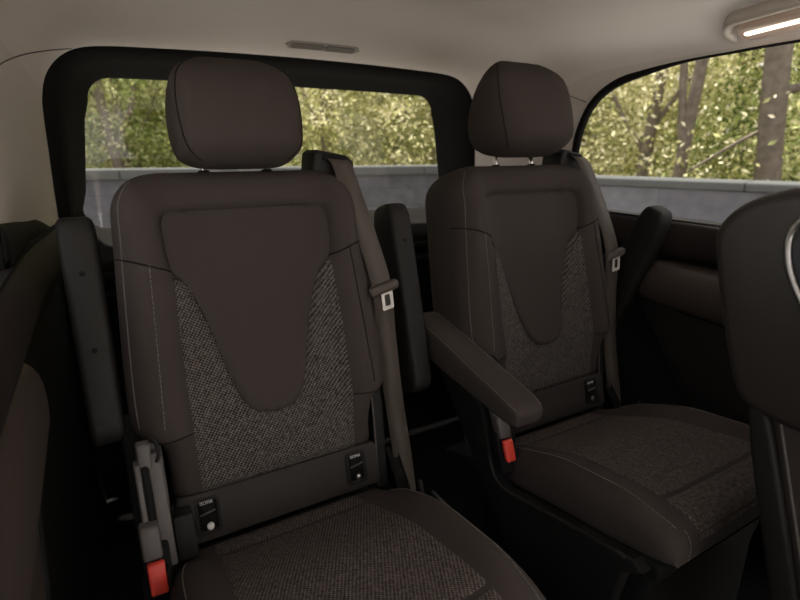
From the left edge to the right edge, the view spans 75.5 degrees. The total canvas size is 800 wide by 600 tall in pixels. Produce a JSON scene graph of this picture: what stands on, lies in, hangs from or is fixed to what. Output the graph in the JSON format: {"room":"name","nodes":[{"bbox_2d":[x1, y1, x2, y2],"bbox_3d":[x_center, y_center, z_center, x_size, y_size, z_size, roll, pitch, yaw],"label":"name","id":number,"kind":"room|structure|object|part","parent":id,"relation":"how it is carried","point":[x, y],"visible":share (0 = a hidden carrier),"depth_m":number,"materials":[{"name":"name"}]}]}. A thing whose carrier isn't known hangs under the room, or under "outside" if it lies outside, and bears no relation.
{"room":"vehicle interior","nodes":[
{"label":"vehicle interior","id":0,"kind":"room"},
{"bbox_2d":[0,219,106,599],"bbox_3d":[0.003,0.630,-0.089,0.093,0.922,3.940,-9,19,-28],"label":"trim panel","id":1,"kind":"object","parent":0,"point":[36,332],"depth_m":1.13,"materials":[{"name":"black plastic"}]},
{"bbox_2d":[0,232,5,269],"bbox_3d":[-0.185,-0.011,0.052,0.067,0.471,1.877,-9,19,-28],"label":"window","id":2,"kind":"structure","parent":1,"relation":"in","point":[2,259],"depth_m":0.84,"materials":[{"name":"clear glass"}]},
{"bbox_2d":[0,363,50,599],"bbox_3d":[-0.219,0.573,0.267,0.063,0.650,1.581,-9,19,-28],"label":"door","id":3,"kind":"structure","parent":1,"relation":"in","point":[24,572],"depth_m":0.58,"materials":[{"name":"brown plastic"}]},
{"bbox_3d":[-0.231,0.602,0.258,0.026,0.600,1.565,-9,19,-28],"label":"panel","id":4,"kind":"part","parent":3,"relation":"part of","materials":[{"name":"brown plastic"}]},
{"bbox_2d":[0,40,58,263],"bbox_3d":[0.014,0.061,-0.262,0.065,0.420,3.920,-9,19,-28],"label":"trim","id":5,"kind":"structure","parent":1,"relation":"attached to","point":[27,193],"depth_m":1.11,"materials":[{"name":"beige plastic"}]},
{"bbox_3d":[-0.545,0.036,0.731,0.061,0.102,1.741,-9,19,-27],"label":"sill rail","id":6,"kind":"part","parent":1,"relation":"part of","materials":[{"name":"black plastic"}]},
{"bbox_2d":[42,46,474,477],"bbox_3d":[-0.365,-0.180,1.901,1.520,1.353,0.185,-9,19,-28],"label":"tailgate","id":7,"kind":"structure","parent":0,"point":[68,80],"depth_m":1.62,"materials":[{"name":"black plastic"}]},
{"bbox_2d":[0,48,71,64],"bbox_3d":[-0.786,-0.518,1.101,0.038,0.124,0.553,-5,17,-17],"label":"trim","id":8,"kind":"structure","parent":7,"relation":"attached to","point":[66,48],"depth_m":1.15,"materials":[{"name":"grey plastic"}]},
{"bbox_3d":[-0.346,0.137,1.960,1.520,0.710,0.060,-9,19,-28],"label":"panel","id":9,"kind":"part","parent":7,"relation":"part of","materials":[{"name":"black plastic"}]},
{"bbox_2d":[83,78,437,227],"bbox_3d":[-0.405,-0.535,1.887,1.368,0.478,0.001,-9,19,-28],"label":"window","id":10,"kind":"structure","parent":7,"relation":"in","point":[389,139],"depth_m":1.91,"materials":[{"name":"clear glass"}]},
{"bbox_2d":[0,0,799,98],"bbox_3d":[0.653,-0.269,0.022,1.466,0.216,3.920,-9,19,-28],"label":"ceiling","id":11,"kind":"structure","parent":0,"point":[575,40],"depth_m":1.35,"materials":[{"name":"beige fabric"}]},
{"bbox_2d":[286,40,359,53],"bbox_3d":[-0.228,-0.759,1.550,0.235,0.019,0.048,-9,19,-28],"label":"vent","id":12,"kind":"structure","parent":11,"relation":"attached to","point":[295,44],"depth_m":1.54,"materials":[{"name":"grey plastic"}]},
{"bbox_2d":[722,0,799,42],"bbox_3d":[0.863,-0.568,0.967,0.120,0.097,0.521,-7,18,-21],"label":"lamp","id":13,"kind":"object","parent":11,"relation":"attached to","point":[769,18],"visible":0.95,"depth_m":1.10,"materials":[{"name":"beige plastic"}]},
{"bbox_2d":[96,387,770,599],"bbox_3d":[0.633,0.989,0.429,1.600,0.060,4.000,-9,19,-28],"label":"floor","id":14,"kind":"structure","parent":0,"point":[433,423],"depth_m":1.62,"materials":[{"name":"black carpet"}]},
{"bbox_2d":[55,56,545,599],"bbox_3d":[-0.150,0.188,0.908,0.702,1.207,0.820,-9,19,-28],"label":"seat","id":15,"kind":"object","parent":14,"relation":"on","point":[258,352],"visible":1,"depth_m":0.97,"materials":[{"name":"fabric"}]},
{"bbox_3d":[-0.553,0.057,0.930,0.061,0.403,0.183,-9,19,-28],"label":"armrest","id":16,"kind":"part","parent":15,"relation":"part of","materials":[{"name":"black plastic"}]},
{"bbox_3d":[-0.424,0.336,0.851,0.010,0.125,0.068,-9,19,-28],"label":"rail","id":17,"kind":"part","parent":15,"relation":"part of","materials":[{"name":"grey plastic"}]},
{"bbox_3d":[-0.272,0.019,1.017,0.316,0.390,0.124,-9,19,-28],"label":"panel","id":18,"kind":"part","parent":15,"relation":"part of","materials":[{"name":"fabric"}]},
{"bbox_3d":[-0.304,0.048,1.084,0.509,0.615,0.306,-9,19,-28],"label":"backrest","id":19,"kind":"part","parent":15,"relation":"part of","materials":[{"name":"fabric"}]},
{"bbox_3d":[-0.263,0.130,1.032,0.314,0.404,0.122,-9,19,-28],"label":"woven panel","id":20,"kind":"part","parent":15,"relation":"part of","materials":[{"name":"brown fabric"}]},
{"bbox_3d":[-0.238,0.385,1.062,0.412,0.101,0.068,-9,19,-28],"label":"anchor panel","id":21,"kind":"part","parent":15,"relation":"part of","materials":[{"name":"black plastic"}]},
{"bbox_3d":[-0.212,0.445,1.032,0.309,0.018,0.056,-9,19,-28],"label":"woven panel","id":22,"kind":"part","parent":15,"relation":"part of","materials":[{"name":"brown fabric"}]},
{"bbox_2d":[301,150,352,175],"bbox_3d":[-0.164,-0.292,1.151,0.102,0.081,0.078,-9,19,-28],"label":"outlet","id":23,"kind":"object","parent":15,"relation":"attached to","point":[314,162],"depth_m":1.10,"materials":[{"name":"black plastic"}]},
{"bbox_3d":[-0.106,0.442,0.839,0.343,0.105,0.366,-9,19,-28],"label":"woven panel","id":24,"kind":"part","parent":15,"relation":"part of","materials":[{"name":"brown fabric"}]},
{"bbox_2d":[170,487,545,599],"bbox_3d":[-0.101,0.474,0.840,0.486,0.190,0.510,-9,19,-28],"label":"cushion","id":25,"kind":"object","parent":15,"relation":"on","point":[397,543],"depth_m":0.86,"materials":[{"name":"fabric"}]},
{"bbox_3d":[-0.027,0.000,1.106,0.030,0.046,0.004,-7,18,-23],"label":"latch plate","id":26,"kind":"part","parent":15,"relation":"part of","materials":[{"name":"silver metal"}]},
{"bbox_3d":[0.006,-0.003,1.242,0.059,0.446,0.202,-9,19,-28],"label":"armrest","id":27,"kind":"part","parent":15,"relation":"part of","materials":[{"name":"black plastic"}]},
{"bbox_3d":[0.005,0.465,0.643,0.345,0.039,0.079,-9,19,-28],"label":"woven panel","id":28,"kind":"part","parent":15,"relation":"part of","materials":[{"name":"brown fabric"}]},
{"bbox_2d":[426,490,448,505],"bbox_3d":[0.448,0.781,1.008,0.044,0.012,1.450,-9,19,-28],"label":"rail","id":29,"kind":"object","parent":14,"relation":"on","point":[433,493],"visible":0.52,"depth_m":1.59,"materials":[{"name":"black plastic"}]},
{"bbox_2d":[423,61,759,599],"bbox_3d":[0.464,0.063,1.246,0.702,1.256,0.832,-9,19,-28],"label":"seat","id":30,"kind":"object","parent":14,"relation":"on","point":[638,501],"visible":0.98,"depth_m":1.25,"materials":[{"name":"fabric"}]},
{"bbox_3d":[0.154,0.138,1.179,0.080,0.129,0.423,-9,19,-28],"label":"armrest","id":31,"kind":"part","parent":30,"relation":"part of","materials":[{"name":"fabric"}]},
{"bbox_3d":[0.252,-0.356,1.357,0.011,0.090,0.030,-9,19,-28],"label":"post","id":32,"kind":"part","parent":30,"relation":"part of","materials":[{"name":"silver metal"}]},
{"bbox_3d":[0.330,-0.054,1.433,0.509,0.615,0.306,-9,19,-28],"label":"backrest","id":33,"kind":"part","parent":30,"relation":"part of","materials":[{"name":"fabric"}]},
{"bbox_3d":[0.362,-0.084,1.366,0.316,0.390,0.124,-9,19,-28],"label":"panel","id":34,"kind":"part","parent":30,"relation":"part of","materials":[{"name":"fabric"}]},
{"bbox_3d":[0.372,0.028,1.381,0.314,0.404,0.122,-9,19,-28],"label":"woven panel","id":35,"kind":"part","parent":30,"relation":"part of","materials":[{"name":"brown fabric"}]},
{"bbox_3d":[0.422,0.342,1.381,0.309,0.018,0.056,-9,19,-28],"label":"woven panel","id":36,"kind":"part","parent":30,"relation":"part of","materials":[{"name":"brown fabric"}]},
{"bbox_3d":[0.397,0.282,1.410,0.412,0.101,0.068,-9,19,-28],"label":"anchor panel","id":37,"kind":"part","parent":30,"relation":"part of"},
{"bbox_2d":[542,149,582,170],"bbox_3d":[0.472,-0.394,1.496,0.102,0.081,0.086,-9,19,-28],"label":"outlet","id":38,"kind":"object","parent":30,"relation":"attached to","point":[563,159],"depth_m":1.45,"materials":[{"name":"black plastic"}]},
{"bbox_3d":[0.608,-0.103,1.454,0.030,0.046,0.004,-7,18,-23],"label":"latch plate","id":39,"kind":"part","parent":30,"relation":"part of","materials":[{"name":"silver metal"}]},
{"bbox_2d":[505,404,759,569],"bbox_3d":[0.533,0.371,1.188,0.486,0.190,0.510,-9,19,-28],"label":"cushion","id":40,"kind":"object","parent":30,"relation":"on","point":[670,486],"depth_m":1.05,"materials":[{"name":"fabric"}]},
{"bbox_3d":[0.528,0.339,1.187,0.343,0.105,0.366,-9,19,-28],"label":"woven panel","id":41,"kind":"part","parent":30,"relation":"part of","materials":[{"name":"brown fabric"}]},
{"bbox_3d":[0.664,-0.086,1.511,0.060,0.388,0.203,-9,19,-28],"label":"armrest","id":42,"kind":"part","parent":30,"relation":"part of","materials":[{"name":"black plastic"}]},
{"bbox_3d":[0.640,0.363,0.991,0.345,0.039,0.079,-9,19,-28],"label":"woven panel","id":43,"kind":"part","parent":30,"relation":"part of","materials":[{"name":"brown fabric"}]},
{"bbox_2d":[716,188,799,599],"bbox_3d":[0.853,0.372,0.645,0.579,1.001,0.745,-9,19,-28],"label":"seat","id":44,"kind":"object","parent":14,"relation":"on","point":[758,243],"visible":1,"depth_m":0.67,"materials":[{"name":"fabric"}]},
{"bbox_3d":[0.509,0.012,0.636,0.063,0.305,0.243,-9,19,-28],"label":"armrest","id":45,"kind":"part","parent":44,"relation":"part of","materials":[{"name":"black plastic"}]},
{"bbox_3d":[0.793,0.268,0.806,0.500,0.668,0.315,-9,19,-28],"label":"backrest","id":46,"kind":"part","parent":44,"relation":"part of","materials":[{"name":"fabric"}]},
{"bbox_2d":[587,210,765,562],"bbox_3d":[0.709,0.137,1.629,0.083,0.898,1.542,-10,19,-30],"label":"trim panel","id":47,"kind":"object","parent":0,"point":[646,376],"depth_m":1.56,"materials":[{"name":"black plastic"}]},
{"bbox_2d":[475,38,799,165],"bbox_3d":[1.292,-0.145,0.440,0.065,0.420,3.920,-9,19,-28],"label":"trim","id":48,"kind":"structure","parent":47,"relation":"attached to","point":[585,88],"depth_m":1.58,"materials":[{"name":"beige plastic"}]},
{"bbox_3d":[0.646,-0.222,1.606,0.059,0.102,1.341,-10,19,-30],"label":"sill rail","id":49,"kind":"part","parent":47,"relation":"part of","materials":[{"name":"black plastic"}]},
{"bbox_2d":[572,39,799,222],"bbox_3d":[0.812,-0.370,1.275,0.067,0.470,1.097,-9,19,-28],"label":"window","id":50,"kind":"structure","parent":47,"relation":"in","point":[703,138],"depth_m":1.35,"materials":[{"name":"clear glass"}]},
{"bbox_2d":[637,257,749,425],"bbox_3d":[0.881,0.265,1.313,0.085,0.650,0.781,-9,19,-28],"label":"door","id":51,"kind":"structure","parent":47,"relation":"in","point":[680,301],"depth_m":1.40,"materials":[{"name":"brown plastic"}]},
{"bbox_3d":[0.889,0.030,1.230,0.085,0.153,0.740,-9,19,-28],"label":"armrest moulding","id":52,"kind":"part","parent":51,"relation":"part of","materials":[{"name":"brown plastic"}]}
]}

